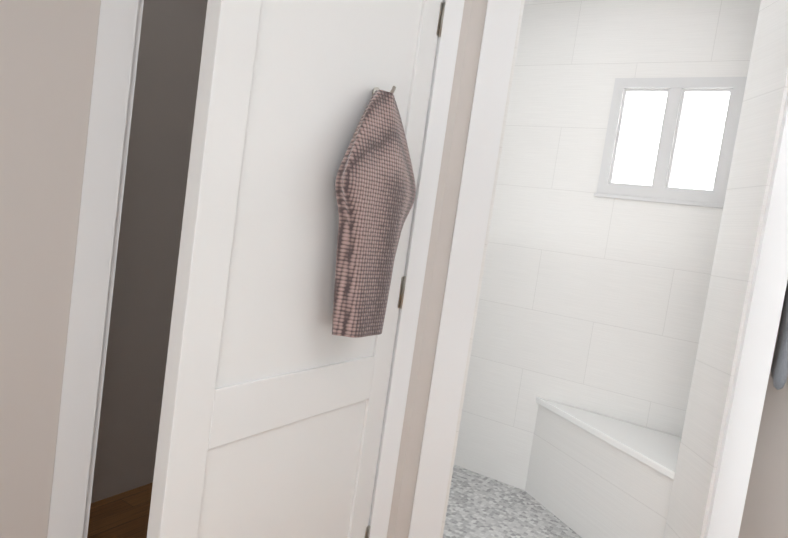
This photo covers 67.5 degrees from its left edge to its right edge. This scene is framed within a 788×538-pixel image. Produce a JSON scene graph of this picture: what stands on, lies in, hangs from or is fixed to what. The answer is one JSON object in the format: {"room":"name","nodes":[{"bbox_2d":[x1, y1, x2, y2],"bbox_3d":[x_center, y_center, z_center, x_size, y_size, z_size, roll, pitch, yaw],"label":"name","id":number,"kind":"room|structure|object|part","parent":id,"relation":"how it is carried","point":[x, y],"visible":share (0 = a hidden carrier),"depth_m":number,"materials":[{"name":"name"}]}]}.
{"room":"bathroom","nodes":[
{"label":"bathroom","id":0,"kind":"room"},
{"bbox_2d":[0,0,100,537],"bbox_3d":[-1.035,-0.228,1.231,0.830,2.460,0.120,6,5,-31],"label":"wall","id":1,"kind":"structure","parent":0,"point":[47,54],"depth_m":1.32,"materials":[{"name":"beige paint"}]},
{"bbox_2d":[47,0,143,537],"bbox_3d":[-0.725,-0.037,1.430,0.087,2.140,0.136,6,5,-31],"label":"door frame","id":2,"kind":"structure","parent":1,"relation":"attached to","point":[104,146],"depth_m":1.37,"materials":[{"name":"white paint"}]},
{"bbox_2d":[87,482,152,537],"bbox_3d":[0.014,1.236,0.974,3.798,0.100,4.400,11,5,31],"label":"floor","id":3,"kind":"structure","parent":0,"point":[124,514],"depth_m":2.25,"materials":[{"name":"brown wood"}]},
{"bbox_2d":[443,465,581,537],"bbox_3d":[0.185,1.083,2.624,2.021,0.004,1.115,11,5,31],"label":"mosaic shower floor","id":4,"kind":"structure","parent":3,"relation":"on","point":[480,506],"depth_m":2.70,"materials":[{"name":"grey tile"}]},
{"bbox_2d":[525,397,680,537],"bbox_3d":[0.836,0.931,2.571,0.696,0.485,0.518,11,5,31],"label":"shower bench","id":5,"kind":"object","parent":4,"relation":"on","point":[591,475],"visible":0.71,"depth_m":2.54,"materials":[{"name":"tile"}]},
{"bbox_2d":[91,0,207,502],"bbox_3d":[-1.299,-0.315,1.890,0.150,2.460,4.250,11,5,31],"label":"wall","id":6,"kind":"structure","parent":0,"point":[165,93],"depth_m":2.34,"materials":[{"name":"beige paint"}]},
{"bbox_2d":[387,0,487,537],"bbox_3d":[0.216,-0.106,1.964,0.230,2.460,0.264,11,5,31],"label":"wall","id":7,"kind":"structure","parent":0,"point":[449,206],"depth_m":1.86,"materials":[{"name":"beige paint"}]},
{"bbox_2d":[147,0,445,537],"bbox_3d":[-0.192,0.039,1.480,0.052,2.108,0.811,11,5,31],"label":"door leaf","id":8,"kind":"structure","parent":7,"relation":"in","point":[273,405],"depth_m":1.34,"materials":[{"name":"white wood"}]},
{"bbox_2d":[372,87,379,95],"bbox_3d":[-0.046,-0.455,1.536,0.004,0.036,0.036,11,5,31],"label":"plate","id":9,"kind":"object","parent":8,"relation":"attached to","point":[374,89],"visible":0.38,"depth_m":1.52,"materials":[{"name":"silver metal"}]},
{"bbox_3d":[0.022,0.071,1.807,0.002,0.096,0.016,11,5,31],"label":"door hinge leaf","id":10,"kind":"part","parent":8,"relation":"part of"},
{"bbox_3d":[0.030,0.072,1.811,0.013,0.100,0.013,11,5,31],"label":"door hinge","id":11,"kind":"part","parent":8,"relation":"part of","materials":[{"name":"grey metal"}]},
{"bbox_3d":[0.136,-0.739,1.746,0.002,0.096,0.016,11,5,31],"label":"door hinge leaf","id":12,"kind":"part","parent":8,"relation":"part of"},
{"bbox_3d":[0.145,-0.738,1.750,0.013,0.100,0.013,11,5,31],"label":"door hinge","id":13,"kind":"part","parent":8,"relation":"part of","materials":[{"name":"grey metal"}]},
{"bbox_2d":[368,0,464,537],"bbox_3d":[0.025,0.036,1.874,0.077,2.140,0.136,6,5,-31],"label":"door frame","id":14,"kind":"structure","parent":7,"relation":"attached to","point":[424,203],"depth_m":1.81,"materials":[{"name":"white paint"}]},
{"bbox_2d":[408,0,524,537],"bbox_3d":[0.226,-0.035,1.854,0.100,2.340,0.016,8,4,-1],"label":"trim","id":15,"kind":"structure","parent":7,"relation":"attached to","point":[480,160],"depth_m":1.85,"materials":[{"name":"white paint"}]},
{"bbox_2d":[454,0,787,537],"bbox_3d":[1.308,-0.006,2.688,3.498,2.460,0.150,11,5,31],"label":"wall","id":16,"kind":"structure","parent":0,"point":[589,301],"depth_m":2.83,"materials":[{"name":"tile"}]},
{"bbox_2d":[594,77,746,207],"bbox_3d":[1.263,-0.586,2.706,0.640,0.640,0.147,11,5,31],"label":"shower window","id":17,"kind":"structure","parent":16,"relation":"in","point":[670,140],"depth_m":2.70,"materials":[{"name":"white plastic"}]},
{"bbox_3d":[1.247,-0.586,2.680,0.450,0.450,0.038,11,5,31],"label":"sash","id":18,"kind":"part","parent":17,"relation":"part of","materials":[{"name":"white plastic"}]},
{"bbox_3d":[1.308,0.032,2.179,0.201,2.460,0.714,11,5,31],"label":"wall","id":19,"kind":"structure","parent":0,"visible":0},
{"bbox_2d":[663,0,787,537],"bbox_3d":[1.120,0.079,1.981,0.012,2.336,0.220,8,4,-1],"label":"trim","id":20,"kind":"structure","parent":19,"relation":"attached to","point":[753,160],"depth_m":1.96,"materials":[{"name":"paint"}]},
{"bbox_2d":[704,92,787,537],"bbox_3d":[1.176,0.098,1.864,0.100,2.340,0.016,8,4,-1],"label":"trim","id":21,"kind":"structure","parent":19,"relation":"attached to","point":[752,370],"depth_m":1.87,"materials":[{"name":"white paint"}]},
{"bbox_2d":[771,281,787,389],"bbox_3d":[1.487,0.128,2.153,0.155,0.729,0.514,11,5,31],"label":"towel","id":22,"kind":"object","parent":19,"relation":"attached to","point":[779,370],"visible":1,"depth_m":2.04,"materials":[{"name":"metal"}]},
{"bbox_3d":[-0.021,-0.456,1.521,0.058,0.030,0.010,11,5,31],"label":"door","id":23,"kind":"structure","parent":0,"visible":0},
{"bbox_2d":[332,90,415,337],"bbox_3d":[-0.044,-0.142,1.526,0.091,0.620,0.345,11,5,31],"label":"towel","id":24,"kind":"object","parent":23,"relation":"hanging from","point":[375,188],"visible":1,"depth_m":1.45,"materials":[{"name":"brown fabric"}]}
]}

